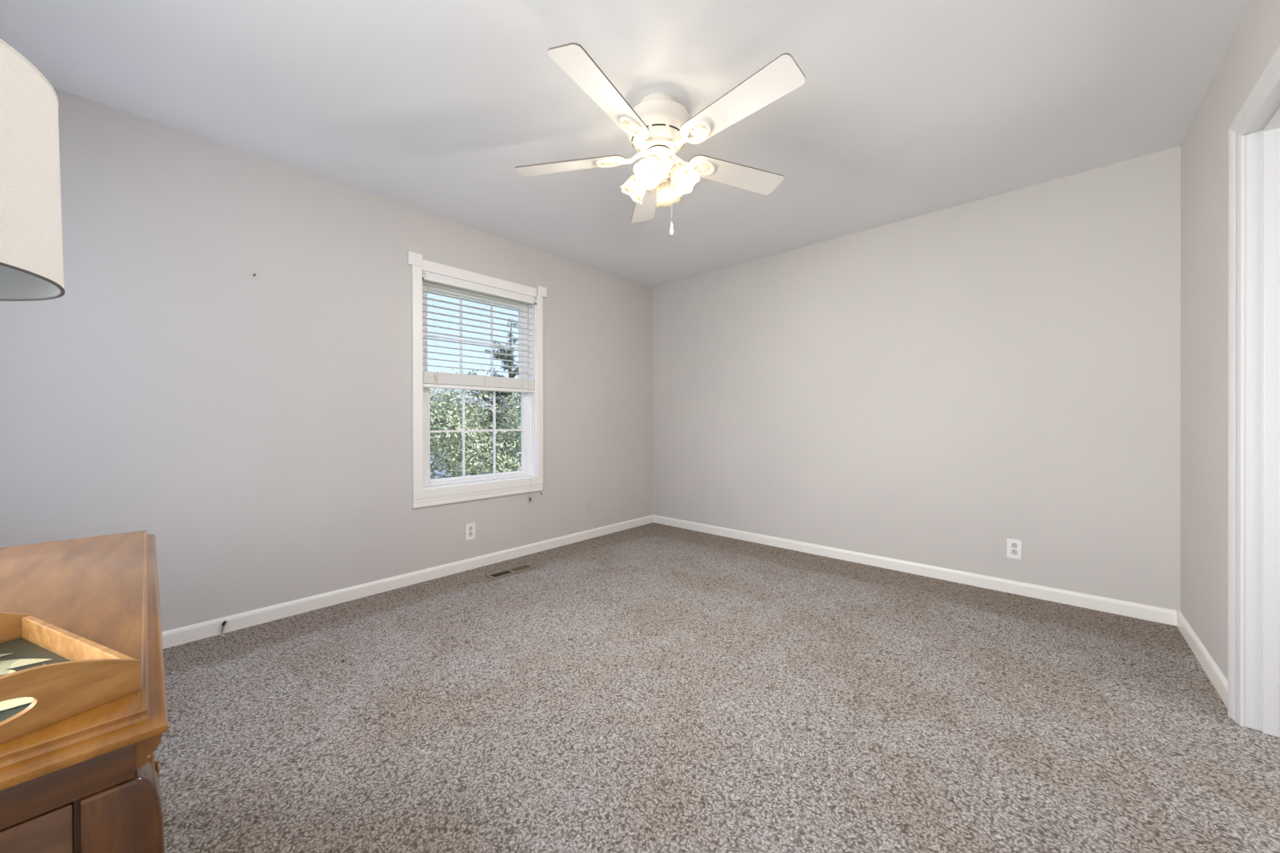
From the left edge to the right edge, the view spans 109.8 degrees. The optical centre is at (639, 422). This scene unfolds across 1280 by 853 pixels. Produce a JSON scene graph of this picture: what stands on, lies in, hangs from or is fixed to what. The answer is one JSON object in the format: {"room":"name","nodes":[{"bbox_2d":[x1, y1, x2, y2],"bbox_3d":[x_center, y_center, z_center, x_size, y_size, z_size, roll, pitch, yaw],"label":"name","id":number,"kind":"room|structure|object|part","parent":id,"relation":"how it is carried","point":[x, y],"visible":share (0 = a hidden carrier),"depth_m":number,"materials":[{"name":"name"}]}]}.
{"room":"bedroom","nodes":[
{"label":"bedroom","id":0,"kind":"room"},
{"bbox_2d":[0,87,652,632],"bbox_3d":[-1.322,-0.175,3.195,0.160,2.440,4.459,0,0,42],"label":"wall","id":1,"kind":"structure","parent":0,"point":[258,427],"depth_m":2.33,"materials":[{"name":"beige paint"}]},
{"bbox_2d":[162,514,653,649],"bbox_3d":[-1.251,1.007,3.145,0.013,0.077,4.126,0,0,42],"label":"baseboard","id":2,"kind":"structure","parent":1,"relation":"attached to","point":[173,637],"depth_m":2.69,"materials":[{"name":"white paint"}]},
{"bbox_2d":[465,523,475,541],"bbox_3d":[-1.205,0.777,3.198,0.008,0.116,0.070,0,0,42],"label":"wall outlet","id":3,"kind":"object","parent":1,"relation":"attached to","point":[470,528],"visible":1,"depth_m":3.19,"materials":[{"name":"white plastic"}]},
{"bbox_2d":[407,250,546,508],"bbox_3d":[-1.198,-0.272,3.343,0.223,1.651,1.066,0,0,42],"label":"window","id":4,"kind":"structure","parent":1,"relation":"in","point":[426,491],"depth_m":3.26,"materials":[{"name":"white paint"}]},
{"bbox_3d":[-1.448,-0.257,2.924,0.018,1.514,0.061,0,0,42],"label":"casing","id":5,"kind":"part","parent":4,"relation":"part of","materials":[{"name":"white paint"}]},
{"bbox_3d":[-1.221,-0.616,3.359,0.031,0.740,0.872,0,0,42],"label":"sash","id":6,"kind":"part","parent":4,"relation":"part of","materials":[{"name":"white plastic"}]},
{"bbox_3d":[-1.194,0.066,3.338,0.032,0.732,0.872,0,0,42],"label":"sash","id":7,"kind":"part","parent":4,"relation":"part of","materials":[{"name":"white plastic"}]},
{"bbox_2d":[422,277,536,304],"bbox_3d":[-1.129,-0.947,3.273,0.017,0.017,0.889,0,0,42],"label":"blind headrail","id":8,"kind":"object","parent":4,"relation":"attached to","point":[423,278],"visible":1,"depth_m":3.22,"materials":[{"name":"white plastic"}]},
{"bbox_3d":[-1.208,-0.277,3.349,0.201,1.443,0.898,0,0,42],"label":"frame","id":9,"kind":"part","parent":4,"relation":"part of","materials":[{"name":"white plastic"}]},
{"bbox_3d":[-1.131,-1.034,3.271,0.018,0.071,0.887,0,0,42],"label":"head casing","id":10,"kind":"part","parent":4,"relation":"part of","materials":[{"name":"white paint"}]},
{"bbox_3d":[-1.126,0.469,3.278,0.018,0.058,0.894,0,0,42],"label":"casing","id":11,"kind":"part","parent":4,"relation":"part of","materials":[{"name":"white paint"}]},
{"bbox_2d":[422,273,542,501],"bbox_3d":[-1.123,-0.180,3.310,0.089,1.610,0.924,0,0,42],"label":"window blind","id":12,"kind":"object","parent":4,"relation":"attached to","point":[431,380],"visible":0.85,"depth_m":3.26,"materials":[{"name":"white plastic"}]},
{"bbox_3d":[-1.385,-0.599,3.048,0.056,0.690,0.008,0,0,42],"label":"ladder cord","id":13,"kind":"part","parent":12,"relation":"part of","materials":[{"name":"white fabric"}]},
{"bbox_3d":[-1.155,-0.246,3.301,0.050,0.025,0.868,0,0,42],"label":"rail","id":14,"kind":"part","parent":12,"relation":"part of","materials":[{"name":"white plastic"}]},
{"bbox_3d":[-1.156,-0.601,3.299,0.056,0.690,0.008,0,0,42],"label":"ladder cord","id":15,"kind":"part","parent":12,"relation":"part of","materials":[{"name":"white fabric"}]},
{"bbox_3d":[-0.877,-0.191,3.546,0.029,1.512,0.005,0,0,21],"label":"lift cord","id":16,"kind":"part","parent":12,"relation":"part of","materials":[{"name":"white fabric"}]},
{"bbox_3d":[-0.816,-0.190,3.609,0.069,1.514,0.009,0,0,-30],"label":"tilt cord","id":17,"kind":"part","parent":12,"relation":"part of","materials":[{"name":"white fabric"}]},
{"bbox_3d":[-0.809,-0.260,3.625,0.018,1.514,0.056,0,0,42],"label":"casing","id":18,"kind":"part","parent":4,"relation":"part of","materials":[{"name":"white paint"}]},
{"bbox_2d":[0,0,1250,287],"bbox_3d":[0.521,-1.454,1.506,5.160,0.120,4.459,0,0,42],"label":"ceiling","id":19,"kind":"structure","parent":0,"point":[903,109],"depth_m":1.90,"materials":[{"name":"white paint"}]},
{"bbox_2d":[515,42,805,235],"bbox_3d":[0.097,-1.117,1.953,1.261,0.555,1.283,0,0,42],"label":"ceiling fan","id":20,"kind":"object","parent":19,"relation":"hanging from","point":[658,127],"visible":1,"depth_m":1.87,"materials":[{"name":"white metal"}]},
{"bbox_3d":[-0.316,-1.184,2.071,0.513,0.006,0.136,0,13,12],"label":"blade","id":21,"kind":"part","parent":20,"relation":"part of","materials":[{"name":"white wood"}]},
{"bbox_3d":[-0.121,-1.183,1.634,0.136,0.006,0.513,15,8,29],"label":"blade","id":22,"kind":"part","parent":20,"relation":"part of","materials":[{"name":"white wood"}]},
{"bbox_3d":[-0.093,-1.185,2.024,0.226,0.045,0.087,0,13,12],"label":"blade arm","id":23,"kind":"part","parent":20,"relation":"part of","materials":[{"name":"white metal"}]},
{"bbox_3d":[-0.032,-1.058,2.028,0.142,0.144,0.122,0,0,42],"label":"lamp shade","id":24,"kind":"part","parent":20,"relation":"part of","materials":[{"name":"white glass"}]},
{"bbox_3d":[-0.007,-1.184,1.831,0.087,0.045,0.226,15,8,29],"label":"blade arm","id":25,"kind":"part","parent":20,"relation":"part of","materials":[{"name":"white metal"}]},
{"bbox_3d":[0.039,-1.186,2.391,0.136,0.006,0.513,-13,2,-6],"label":"blade","id":26,"kind":"part","parent":20,"relation":"part of","materials":[{"name":"white wood"}]},
{"bbox_3d":[0.043,-1.057,1.874,0.130,0.146,0.138,0,0,42],"label":"lamp shade","id":27,"kind":"part","parent":20,"relation":"part of","materials":[{"name":"white glass"}]},
{"bbox_3d":[0.049,-1.086,1.904,0.038,0.056,0.049,0,0,42],"label":"bulb","id":28,"kind":"part","parent":20,"relation":"part of","materials":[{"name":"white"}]},
{"bbox_3d":[0.121,-1.058,2.100,0.130,0.146,0.138,0,0,42],"label":"lamp shade","id":29,"kind":"part","parent":20,"relation":"part of","materials":[{"name":"white glass"}]},
{"bbox_3d":[0.142,-0.868,2.012,0.015,0.057,0.015,0,0,42],"label":"pull knob","id":30,"kind":"part","parent":20,"relation":"part of","materials":[{"name":"white plastic"}]},
{"bbox_3d":[0.196,-1.059,1.946,0.142,0.144,0.122,0,0,42],"label":"lamp shade","id":31,"kind":"part","parent":20,"relation":"part of","materials":[{"name":"white glass"}]},
{"bbox_3d":[0.202,-1.185,1.854,0.087,0.045,0.226,17,-11,-41],"label":"blade arm","id":32,"kind":"part","parent":20,"relation":"part of","materials":[{"name":"white metal"}]},
{"bbox_3d":[0.245,-1.186,2.060,0.226,0.045,0.087,0,-13,-24],"label":"blade arm","id":33,"kind":"part","parent":20,"relation":"part of","materials":[{"name":"white metal"}]},
{"bbox_3d":[0.453,-1.186,2.153,0.513,0.006,0.136,0,-13,-24],"label":"blade","id":34,"kind":"part","parent":20,"relation":"part of","materials":[{"name":"white wood"}]},
{"bbox_3d":[0.354,-1.184,1.685,0.136,0.006,0.513,17,-11,-41],"label":"blade","id":35,"kind":"part","parent":20,"relation":"part of","materials":[{"name":"white wood"}]},
{"bbox_2d":[155,522,1279,852],"bbox_3d":[0.543,1.106,1.500,4.920,0.120,4.179,0,0,42],"label":"floor","id":36,"kind":"structure","parent":0,"point":[651,688],"depth_m":1.58,"materials":[{"name":"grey carpet"}]},
{"bbox_2d":[0,530,168,852],"bbox_3d":[-1.105,0.673,0.635,1.152,0.760,0.584,0,0,42],"label":"dresser","id":37,"kind":"object","parent":36,"relation":"on","point":[87,782],"visible":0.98,"depth_m":0.46,"materials":[{"name":"orange wood"}]},
{"bbox_2d":[0,38,64,301],"bbox_3d":[-1.062,-0.115,0.538,0.462,0.815,0.462,0,0,42],"label":"table lamp","id":38,"kind":"object","parent":37,"relation":"on","point":[32,251],"visible":1,"depth_m":0.63,"materials":[{"name":"beige fabric"}]},
{"bbox_3d":[-0.704,0.650,0.262,0.010,0.566,0.468,0,0,42],"label":"panel","id":39,"kind":"part","parent":37,"relation":"part of","materials":[{"name":"brown wood"}]},
{"bbox_2d":[0,612,141,744],"bbox_3d":[-0.727,0.263,0.459,0.311,0.059,0.200,0,0,23],"label":"serving tray","id":40,"kind":"object","parent":37,"relation":"on","point":[49,674],"visible":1,"depth_m":0.46,"materials":[{"name":"brown wood"}]},
{"bbox_3d":[-0.867,0.263,0.518,0.008,0.059,0.200,0,0,23],"label":"handle","id":41,"kind":"part","parent":40,"relation":"part of","materials":[{"name":"brown wood"}]},
{"bbox_3d":[-0.587,0.262,0.400,0.008,0.059,0.200,0,0,23],"label":"handle","id":42,"kind":"part","parent":40,"relation":"part of","materials":[{"name":"brown wood"}]},
{"bbox_3d":[-0.534,0.708,0.468,0.046,0.688,0.055,0,0,42],"label":"corner post","id":43,"kind":"part","parent":37,"relation":"part of","materials":[{"name":"brown wood"}]},
{"bbox_3d":[-0.920,0.341,0.839,1.090,0.038,0.021,0,0,42],"label":"frieze molding","id":44,"kind":"part","parent":37,"relation":"part of","materials":[{"name":"orange wood"}]},
{"bbox_3d":[-0.741,0.462,0.666,0.495,0.178,0.026,0,0,42],"label":"drawer","id":45,"kind":"part","parent":37,"relation":"part of","materials":[{"name":"orange wood"}]},
{"bbox_2d":[220,621,226,637],"bbox_3d":[-2.049,1.017,2.211,0.023,0.068,0.052,0,0,-36],"label":"stub","id":46,"kind":"object","parent":36,"relation":"on","point":[224,623],"visible":1,"depth_m":2.22,"materials":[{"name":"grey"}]},
{"bbox_2d":[484,564,535,580],"bbox_3d":[-0.901,1.040,3.139,0.120,0.008,0.330,0,0,42],"label":"floor vent","id":47,"kind":"object","parent":36,"relation":"in","point":[505,573],"visible":1,"depth_m":3.13,"materials":[{"name":"beige metal"}]},
{"bbox_2d":[652,145,1181,612],"bbox_3d":[2.033,-0.183,3.044,5.000,2.440,0.160,0,0,42],"label":"wall","id":48,"kind":"structure","parent":0,"point":[943,387],"depth_m":2.90,"materials":[{"name":"beige paint"}]},
{"bbox_2d":[652,515,1176,626],"bbox_3d":[1.438,0.999,3.476,3.514,0.077,0.013,0,0,42],"label":"baseboard","id":49,"kind":"structure","parent":48,"relation":"attached to","point":[1157,614],"depth_m":2.90,"materials":[{"name":"white paint"}]},
{"bbox_2d":[1006,538,1022,559],"bbox_3d":[2.267,0.767,2.722,0.070,0.116,0.008,0,0,42],"label":"wall outlet","id":50,"kind":"object","parent":48,"relation":"attached to","point":[1014,547],"visible":1,"depth_m":2.72,"materials":[{"name":"white plastic"}]},
{"bbox_2d":[1011,549,1017,555],"bbox_3d":[2.265,0.787,2.721,0.029,0.033,0.004,0,0,42],"label":"socket","id":51,"kind":"object","parent":50,"relation":"attached to","point":[1014,552],"depth_m":2.72,"materials":[{"name":"grey plastic"}]},
{"bbox_2d":[1011,543,1017,548],"bbox_3d":[2.265,0.748,2.721,0.029,0.033,0.004,0,0,42],"label":"socket","id":52,"kind":"object","parent":50,"relation":"attached to","point":[1013,545],"depth_m":2.72,"materials":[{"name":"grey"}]},
{"bbox_2d":[1180,0,1279,680],"bbox_3d":[1.396,-0.174,0.715,0.120,2.440,4.139,0,0,42],"label":"wall","id":53,"kind":"structure","parent":0,"point":[1255,41],"depth_m":1.85,"materials":[{"name":"beige paint"}]},
{"bbox_2d":[1176,610,1227,709],"bbox_3d":[2.426,1.001,1.942,0.013,0.077,0.947,0,0,42],"label":"baseboard","id":54,"kind":"structure","parent":53,"relation":"attached to","point":[1210,667],"depth_m":1.89,"materials":[{"name":"white paint"}]},
{"bbox_2d":[1227,46,1279,738],"bbox_3d":[1.842,0.000,1.217,0.148,2.086,0.896,0,0,42],"label":"door frame","id":55,"kind":"structure","parent":53,"relation":"in","point":[1253,294],"depth_m":1.52,"materials":[{"name":"white paint"}]},
{"bbox_3d":[2.075,-0.002,1.565,0.024,2.086,0.066,0,0,42],"label":"casing","id":56,"kind":"part","parent":55,"relation":"part of","materials":[{"name":"white paint"}]},
{"bbox_3d":[1.793,-1.010,1.256,0.024,0.066,0.896,0,0,42],"label":"head casing","id":57,"kind":"part","parent":55,"relation":"part of","materials":[{"name":"white paint"}]},
{"label":"outside","id":58,"kind":"structure","parent":0,"visible":0},
{"bbox_3d":[-12.475,4.015,22.233,41.600,0.200,52.000,0,0,42],"label":"lawn","id":59,"kind":"structure","parent":58,"visible":0},
{"bbox_2d":[430,396,518,479],"bbox_3d":[-8.304,1.413,19.090,6.800,5.000,10.600,0,0,42],"label":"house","id":60,"kind":"structure","parent":59,"relation":"on","point":[474,399],"depth_m":17.57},
{"bbox_2d":[430,366,521,479],"bbox_3d":[-3.449,1.434,9.622,3.344,5.046,4.322,0,0,42],"label":"tree","id":61,"kind":"object","parent":59,"relation":"on","point":[448,416],"visible":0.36,"depth_m":8.65,"materials":[{"name":"green plant"}]},
{"bbox_2d":[459,317,520,471],"bbox_3d":[-3.730,0.520,12.321,1.710,6.850,3.166,0,0,42],"label":"tree","id":62,"kind":"object","parent":59,"relation":"on","point":[502,351],"visible":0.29,"depth_m":12.07,"materials":[{"name":"green plant"}]}
]}

